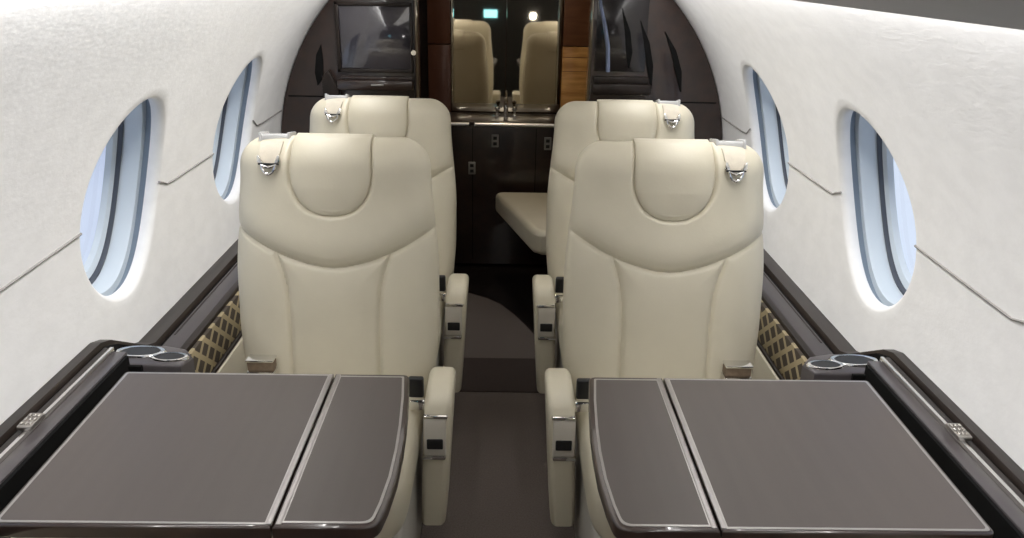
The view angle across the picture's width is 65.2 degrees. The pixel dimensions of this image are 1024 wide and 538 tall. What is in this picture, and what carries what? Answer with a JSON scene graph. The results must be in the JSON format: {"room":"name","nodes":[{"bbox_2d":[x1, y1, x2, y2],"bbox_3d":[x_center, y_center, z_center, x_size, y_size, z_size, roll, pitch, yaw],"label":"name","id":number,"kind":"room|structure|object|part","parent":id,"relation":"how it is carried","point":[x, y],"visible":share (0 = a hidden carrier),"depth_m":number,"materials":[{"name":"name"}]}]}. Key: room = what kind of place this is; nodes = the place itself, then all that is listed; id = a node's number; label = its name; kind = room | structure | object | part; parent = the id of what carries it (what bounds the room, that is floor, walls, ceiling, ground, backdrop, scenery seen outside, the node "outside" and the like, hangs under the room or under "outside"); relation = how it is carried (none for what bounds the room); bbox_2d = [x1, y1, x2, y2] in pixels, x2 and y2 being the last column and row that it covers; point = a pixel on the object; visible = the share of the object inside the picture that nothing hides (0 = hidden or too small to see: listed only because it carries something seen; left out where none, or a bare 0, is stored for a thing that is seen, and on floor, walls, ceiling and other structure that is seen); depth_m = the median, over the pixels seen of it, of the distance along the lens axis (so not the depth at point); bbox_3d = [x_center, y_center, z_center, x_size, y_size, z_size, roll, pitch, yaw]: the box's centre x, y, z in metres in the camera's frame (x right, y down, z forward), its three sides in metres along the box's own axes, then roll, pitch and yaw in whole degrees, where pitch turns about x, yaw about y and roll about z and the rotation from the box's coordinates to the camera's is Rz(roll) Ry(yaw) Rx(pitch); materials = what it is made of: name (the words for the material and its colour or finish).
{"room":"aircraft cabin","nodes":[
{"label":"aircraft cabin","id":0,"kind":"room"},
{"bbox_2d":[0,0,328,424],"bbox_3d":[-0.758,0.165,1.641,0.414,1.493,5.560,1,21,-1],"label":"wall","id":1,"kind":"structure","parent":0,"point":[72,71],"depth_m":1.63,"materials":[{"name":"white plastic"}]},
{"bbox_2d":[83,99,150,295],"bbox_3d":[-0.948,-0.170,1.870,0.216,0.509,0.414,1,21,-1],"label":"window","id":2,"kind":"structure","parent":1,"relation":"in","point":[107,265],"depth_m":2.03,"materials":[{"name":"plastic"}]},
{"bbox_3d":[-0.987,-0.185,1.864,0.138,0.470,0.360,1,21,-1],"label":"frame","id":3,"kind":"part","parent":2,"relation":"part of","materials":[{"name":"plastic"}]},
{"bbox_2d":[0,240,246,537],"bbox_3d":[-0.833,0.699,1.306,0.241,0.692,4.535,1,21,-1],"label":"ledge","id":4,"kind":"object","parent":1,"relation":"attached to","point":[202,332],"visible":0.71,"depth_m":1.75,"materials":[{"name":"brown metal"}]},
{"bbox_3d":[-0.876,0.731,0.430,0.017,0.097,2.875,1,21,-1],"label":"rail","id":5,"kind":"part","parent":4,"relation":"part of","materials":[{"name":"silver metal"}]},
{"bbox_3d":[-0.908,0.479,1.222,0.081,0.200,4.535,1,21,-1],"label":"rail","id":6,"kind":"part","parent":4,"relation":"part of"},
{"bbox_2d":[115,345,194,372],"bbox_3d":[-0.805,0.291,1.828,0.182,0.223,0.096,1,21,-1],"label":"cup holder","id":7,"kind":"object","parent":4,"relation":"on","point":[143,358],"depth_m":1.77,"materials":[{"name":"silver plastic"}]},
{"bbox_3d":[-0.851,-0.005,2.638,0.052,0.096,1.545,1,21,-1],"label":"shelf panel","id":8,"kind":"part","parent":4,"relation":"part of","materials":[{"name":"grey paint"}]},
{"bbox_2d":[0,372,408,537],"bbox_3d":[-0.494,0.328,1.440,0.605,0.061,0.484,1,21,-1],"label":"folding table","id":9,"kind":"object","parent":4,"relation":"attached to","point":[161,454],"visible":1,"depth_m":1.36,"materials":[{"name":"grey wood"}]},
{"bbox_3d":[-0.278,0.304,1.433,0.144,0.001,0.455,1,21,-1],"label":"panel","id":10,"kind":"part","parent":9,"relation":"part of","materials":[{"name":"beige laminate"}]},
{"bbox_3d":[-0.799,0.023,2.596,0.012,0.110,1.645,1,21,-1],"label":"fabric panel","id":11,"kind":"part","parent":4,"relation":"part of","materials":[{"name":"gold metal"}]},
{"bbox_3d":[-0.797,0.301,2.689,0.020,0.449,1.670,1,21,-1],"label":"kick panel","id":12,"kind":"part","parent":4,"relation":"part of","materials":[{"name":"beige leather"}]},
{"bbox_2d":[0,110,281,291],"bbox_3d":[-0.906,0.149,1.117,0.013,0.037,4.495,1,21,-1],"label":"trim","id":13,"kind":"structure","parent":1,"relation":"attached to","point":[163,182],"depth_m":1.63,"materials":[{"name":"plastic"}]},
{"bbox_2d":[213,61,251,198],"bbox_3d":[-0.955,-0.465,2.640,0.216,0.509,0.414,1,21,-1],"label":"window","id":14,"kind":"structure","parent":1,"relation":"in","point":[227,140],"depth_m":2.81,"materials":[{"name":"plastic"}]},
{"bbox_3d":[-0.993,-0.479,2.635,0.138,0.470,0.360,1,21,-1],"label":"frame","id":15,"kind":"part","parent":14,"relation":"part of","materials":[{"name":"plastic"}]},
{"bbox_2d":[420,263,575,537],"bbox_3d":[-0.039,0.888,1.924,1.640,0.046,5.560,1,21,-1],"label":"floor","id":16,"kind":"structure","parent":0,"point":[498,482],"depth_m":2.71,"materials":[{"name":"brown carpet"}]},
{"bbox_2d":[238,131,455,537],"bbox_3d":[-0.447,0.269,1.943,0.607,1.095,0.724,1,21,-1],"label":"passenger seat","id":17,"kind":"object","parent":16,"relation":"on","point":[338,257],"visible":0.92,"depth_m":2.02,"materials":[{"name":"beige leather"}]},
{"bbox_3d":[-0.454,0.022,2.107,0.524,0.734,0.181,1,12,-1],"label":"backrest","id":18,"kind":"part","parent":17,"relation":"part of","materials":[{"name":"beige leather"}]},
{"bbox_2d":[272,376,423,537],"bbox_3d":[-0.463,0.430,1.916,0.472,0.182,0.560,1,21,-1],"label":"cushion","id":19,"kind":"object","parent":17,"relation":"on","point":[394,526],"depth_m":1.79,"materials":[{"name":"beige leather"}]},
{"bbox_3d":[-0.188,0.409,1.955,0.054,0.104,0.011,1,21,-1],"label":"control plate","id":20,"kind":"part","parent":17,"relation":"part of","materials":[{"name":"beige plastic"}]},
{"bbox_3d":[-0.190,0.461,2.081,0.084,0.396,0.199,1,21,-1],"label":"armrest","id":21,"kind":"part","parent":17,"relation":"part of","materials":[{"name":"beige leather"}]},
{"bbox_2d":[282,0,420,134],"bbox_3d":[-0.664,-0.519,3.332,0.564,1.566,0.214,1,21,-1],"label":"partition wall","id":22,"kind":"structure","parent":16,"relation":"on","point":[352,47],"depth_m":3.15,"materials":[{"name":"brown wood"}]},
{"bbox_3d":[-0.537,-0.902,3.121,0.299,0.267,0.016,1,21,-1],"label":"screen frame","id":23,"kind":"part","parent":22,"relation":"part of","materials":[{"name":"black plastic"}]},
{"bbox_3d":[-0.534,-0.904,3.126,0.274,0.237,0.007,1,21,-1],"label":"screen glass","id":24,"kind":"part","parent":22,"relation":"part of","materials":[{"name":"black glass"}]},
{"bbox_2d":[337,75,413,90],"bbox_3d":[-0.540,-0.735,3.167,0.299,0.052,0.050,1,21,-1],"label":"shelf","id":25,"kind":"object","parent":22,"relation":"attached to","point":[344,82],"depth_m":3.15,"materials":[{"name":"brown wood"}]},
{"bbox_2d":[309,93,468,392],"bbox_3d":[-0.449,0.023,2.626,0.607,1.086,0.777,1,21,-1],"label":"passenger seat","id":26,"kind":"object","parent":16,"relation":"on","point":[426,121],"visible":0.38,"depth_m":2.69,"materials":[{"name":"beige leather"}]},
{"bbox_3d":[-0.456,-0.224,2.792,0.524,0.734,0.181,1,7,-1],"label":"backrest","id":27,"kind":"part","parent":26,"relation":"part of","materials":[{"name":"beige leather"}]},
{"bbox_2d":[437,291,443,356],"bbox_3d":[-0.465,0.189,2.574,0.472,0.182,0.560,1,21,-1],"label":"cushion","id":28,"kind":"object","parent":26,"relation":"on","point":[441,293],"depth_m":2.61,"materials":[{"name":"beige leather"}]},
{"bbox_3d":[-0.190,0.169,2.613,0.054,0.104,0.011,1,21,-1],"label":"control plate","id":29,"kind":"part","parent":26,"relation":"part of","materials":[{"name":"beige plastic"}]},
{"bbox_3d":[-0.192,0.220,2.738,0.084,0.396,0.199,1,21,-1],"label":"armrest","id":30,"kind":"part","parent":26,"relation":"part of","materials":[{"name":"beige leather"}]},
{"bbox_2d":[427,0,450,111],"bbox_3d":[-0.375,-0.851,4.173,0.113,1.575,0.031,1,21,-1],"label":"panel","id":31,"kind":"object","parent":16,"relation":"on","point":[438,11],"visible":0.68,"depth_m":4.06,"materials":[{"name":"brown wood"}]},
{"bbox_2d":[459,358,538,392],"bbox_3d":[-0.050,0.411,3.117,0.600,0.004,0.270,1,21,-1],"label":"carpet runner","id":32,"kind":"object","parent":16,"relation":"on","point":[514,375],"visible":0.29,"depth_m":3.11,"materials":[{"name":"carpet"}]},
{"bbox_2d":[449,112,555,264],"bbox_3d":[-0.053,-0.414,4.174,1.040,0.750,0.278,1,21,-1],"label":"vanity cabinet","id":33,"kind":"object","parent":16,"relation":"on","point":[493,155],"visible":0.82,"depth_m":4.04,"materials":[{"name":"brown wood"}]},
{"bbox_3d":[-0.201,-0.507,4.019,0.036,0.064,0.008,1,21,-1],"label":"socket plate","id":34,"kind":"part","parent":33,"relation":"part of","materials":[{"name":"beige plastic"}]},
{"bbox_3d":[-0.084,-0.636,3.970,0.036,0.064,0.008,1,21,-1],"label":"socket plate","id":35,"kind":"part","parent":33,"relation":"part of","materials":[{"name":"beige plastic"}]},
{"bbox_2d":[449,112,555,124],"bbox_3d":[-0.046,-0.760,4.051,1.040,0.015,0.261,1,21,-1],"label":"countertop","id":36,"kind":"structure","parent":33,"relation":"on","point":[469,117],"depth_m":4.03,"materials":[{"name":"black stone"}]},
{"bbox_2d":[495,97,516,115],"bbox_3d":[-0.034,-0.831,4.079,0.094,0.097,0.095,18,27,37],"label":"faucet","id":37,"kind":"object","parent":36,"relation":"on","point":[514,108],"visible":1,"depth_m":4.08,"materials":[{"name":"silver metal"}]},
{"bbox_3d":[-0.076,-0.809,4.091,0.026,0.046,0.026,1,21,-1],"label":"handle","id":38,"kind":"part","parent":37,"relation":"part of","materials":[{"name":"silver metal"}]},
{"bbox_3d":[-0.031,-0.824,4.062,0.025,0.097,0.089,1,21,-1],"label":"spout","id":39,"kind":"part","parent":37,"relation":"part of","materials":[{"name":"silver metal"}]},
{"bbox_3d":[0.014,-0.807,4.092,0.026,0.046,0.026,1,21,-1],"label":"handle","id":40,"kind":"part","parent":37,"relation":"part of","materials":[{"name":"silver metal"}]},
{"bbox_3d":[0.178,-0.623,3.977,0.036,0.064,0.008,1,21,-1],"label":"socket plate","id":41,"kind":"part","parent":33,"relation":"part of","materials":[{"name":"beige plastic"}]},
{"bbox_2d":[496,192,546,254],"bbox_3d":[0.189,-0.057,3.727,0.540,0.452,0.630,1,21,-1],"label":"seat","id":42,"kind":"object","parent":16,"relation":"on","point":[525,213],"visible":0.35,"depth_m":3.63,"materials":[{"name":"beige leather"}]},
{"bbox_2d":[560,0,589,107],"bbox_3d":[0.333,-0.841,4.183,0.160,1.575,0.031,1,21,-1],"label":"panel","id":43,"kind":"object","parent":16,"relation":"on","point":[576,12],"visible":0.36,"depth_m":4.07,"materials":[{"name":"brown wood"}]},
{"bbox_2d":[532,99,693,393],"bbox_3d":[0.374,0.034,2.638,0.607,1.086,0.777,1,21,-1],"label":"passenger seat","id":44,"kind":"object","parent":16,"relation":"on","point":[577,124],"visible":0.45,"depth_m":2.70,"materials":[{"name":"beige leather"}]},
{"bbox_3d":[0.109,0.225,2.743,0.084,0.396,0.199,1,21,-1],"label":"armrest","id":45,"kind":"part","parent":44,"relation":"part of","materials":[{"name":"beige leather"}]},
{"bbox_3d":[0.112,0.173,2.617,0.054,0.104,0.011,1,21,-1],"label":"control plate","id":46,"kind":"part","parent":44,"relation":"part of","materials":[{"name":"beige plastic"}]},
{"bbox_2d":[556,293,563,367],"bbox_3d":[0.387,0.201,2.586,0.472,0.182,0.560,1,21,-1],"label":"cushion","id":47,"kind":"object","parent":44,"relation":"on","point":[559,296],"depth_m":2.60,"materials":[{"name":"beige leather"}]},
{"bbox_3d":[0.384,-0.212,2.804,0.524,0.734,0.181,1,7,-1],"label":"backrest","id":48,"kind":"part","parent":44,"relation":"part of","materials":[{"name":"beige leather"}]},
{"bbox_2d":[585,0,721,139],"bbox_3d":[0.586,-0.502,3.352,0.560,1.566,0.210,1,21,-1],"label":"partition wall","id":49,"kind":"structure","parent":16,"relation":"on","point":[638,49],"depth_m":3.16,"materials":[{"name":"brown wood"}]},
{"bbox_2d":[591,76,650,94],"bbox_3d":[0.433,-0.729,3.178,0.235,0.068,0.050,1,21,-1],"label":"shelf","id":50,"kind":"object","parent":49,"relation":"attached to","point":[600,85],"depth_m":3.16,"materials":[{"name":"brown leather"}]},
{"bbox_3d":[0.429,-0.922,3.127,0.200,0.295,0.006,1,21,-1],"label":"glass panel","id":51,"kind":"part","parent":49,"relation":"part of","materials":[{"name":"glass"}]},
{"bbox_2d":[544,138,763,537],"bbox_3d":[0.390,0.280,1.955,0.607,1.095,0.724,1,21,-1],"label":"passenger seat","id":52,"kind":"object","parent":16,"relation":"on","point":[664,264],"visible":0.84,"depth_m":2.03,"materials":[{"name":"beige leather"}]},
{"bbox_3d":[0.124,0.465,2.085,0.084,0.396,0.199,1,21,-1],"label":"armrest","id":53,"kind":"part","parent":52,"relation":"part of","materials":[{"name":"beige leather"}]},
{"bbox_3d":[0.127,0.414,1.960,0.054,0.104,0.011,1,21,-1],"label":"control plate","id":54,"kind":"part","parent":52,"relation":"part of","materials":[{"name":"silver metal"}]},
{"bbox_2d":[575,399,615,537],"bbox_3d":[0.402,0.442,1.929,0.472,0.182,0.560,1,21,-1],"label":"cushion","id":55,"kind":"object","parent":52,"relation":"on","point":[600,528],"depth_m":1.80,"materials":[{"name":"beige leather"}]},
{"bbox_3d":[0.399,0.034,2.119,0.524,0.734,0.181,1,12,-1],"label":"backrest","id":56,"kind":"part","parent":52,"relation":"part of","materials":[{"name":"beige leather"}]},
{"bbox_2d":[419,0,587,97],"bbox_3d":[-0.047,-0.903,4.237,1.900,1.660,0.040,1,21,-1],"label":"wall","id":57,"kind":"structure","parent":0,"point":[423,30],"depth_m":4.12,"materials":[{"name":"brown wood"}]},
{"bbox_2d":[450,0,563,113],"bbox_3d":[-0.029,-1.125,4.096,0.605,0.975,0.045,1,21,-1],"label":"mirror","id":58,"kind":"object","parent":57,"relation":"attached to","point":[511,49],"visible":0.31,"depth_m":4.08,"materials":[{"name":"brown mirror"}]},
{"bbox_2d":[674,0,1023,469],"bbox_3d":[0.707,0.185,1.662,0.414,1.493,5.560,1,21,-1],"label":"wall","id":59,"kind":"structure","parent":0,"point":[945,98],"depth_m":1.60,"materials":[{"name":"white plastic"}]},
{"bbox_2d":[753,70,788,207],"bbox_3d":[0.893,-0.440,2.666,0.216,0.509,0.414,1,21,-1],"label":"window","id":60,"kind":"structure","parent":59,"relation":"in","point":[774,146],"depth_m":2.84,"materials":[{"name":"plastic"}]},
{"bbox_3d":[0.932,-0.453,2.662,0.138,0.470,0.360,1,21,-1],"label":"frame","id":61,"kind":"part","parent":60,"relation":"part of","materials":[{"name":"plastic"}]},
{"bbox_2d":[722,117,1023,323],"bbox_3d":[0.870,0.173,1.142,0.013,0.037,4.495,1,21,-1],"label":"trim","id":62,"kind":"structure","parent":59,"relation":"attached to","point":[797,169],"depth_m":1.59,"materials":[{"name":"plastic"}]},
{"bbox_2d":[850,111,911,305],"bbox_3d":[0.899,-0.145,1.896,0.216,0.509,0.414,1,21,-1],"label":"window","id":63,"kind":"structure","parent":59,"relation":"in","point":[888,276],"depth_m":2.06,"materials":[{"name":"plastic"}]},
{"bbox_3d":[0.939,-0.158,1.891,0.138,0.470,0.360,1,21,-1],"label":"frame","id":64,"kind":"part","parent":63,"relation":"part of","materials":[{"name":"plastic"}]},
{"bbox_2d":[751,248,1023,537],"bbox_3d":[0.776,0.721,1.329,0.241,0.692,4.535,1,21,-1],"label":"ledge","id":65,"kind":"object","parent":59,"relation":"attached to","point":[796,341],"visible":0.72,"depth_m":1.68,"materials":[{"name":"brown metal"}]},
{"bbox_3d":[0.713,0.322,2.710,0.020,0.449,1.670,1,21,-1],"label":"kick panel","id":66,"kind":"part","parent":65,"relation":"part of","materials":[{"name":"beige leather"}]},
{"bbox_3d":[0.725,0.044,2.617,0.012,0.110,1.645,1,21,-1],"label":"fabric panel","id":67,"kind":"part","parent":65,"relation":"part of","materials":[{"name":"gold metal"}]},
{"bbox_2d":[588,377,993,537],"bbox_3d":[0.444,0.341,1.453,0.605,0.061,0.484,1,21,-1],"label":"folding table","id":68,"kind":"object","parent":65,"relation":"attached to","point":[672,457],"visible":1,"depth_m":1.38,"materials":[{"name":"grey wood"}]},
{"bbox_3d":[0.229,0.311,1.440,0.144,0.001,0.455,1,21,-1],"label":"panel","id":69,"kind":"part","parent":68,"relation":"part of","materials":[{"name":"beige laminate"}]},
{"bbox_3d":[0.777,0.017,2.661,0.052,0.096,1.545,1,21,-1],"label":"shelf panel","id":70,"kind":"part","parent":65,"relation":"part of","materials":[{"name":"grey paint"}]},
{"bbox_2d":[800,354,878,379],"bbox_3d":[0.745,0.312,1.850,0.182,0.223,0.096,1,21,-1],"label":"cup holder","id":71,"kind":"object","parent":65,"relation":"on","point":[831,366],"depth_m":1.79,"materials":[{"name":"silver plastic"}]},
{"bbox_3d":[0.843,0.754,0.454,0.017,0.097,2.875,1,21,-1],"label":"rail","id":72,"kind":"part","parent":65,"relation":"part of","materials":[{"name":"silver metal"}]},
{"bbox_2d":[795,0,1023,29],"bbox_3d":[0.433,-0.320,0.925,0.123,0.054,4.550,1,21,-1],"label":"trim","id":73,"kind":"structure","parent":59,"relation":"attached to","point":[997,13],"depth_m":0.81,"materials":[{"name":"grey"}]}
]}

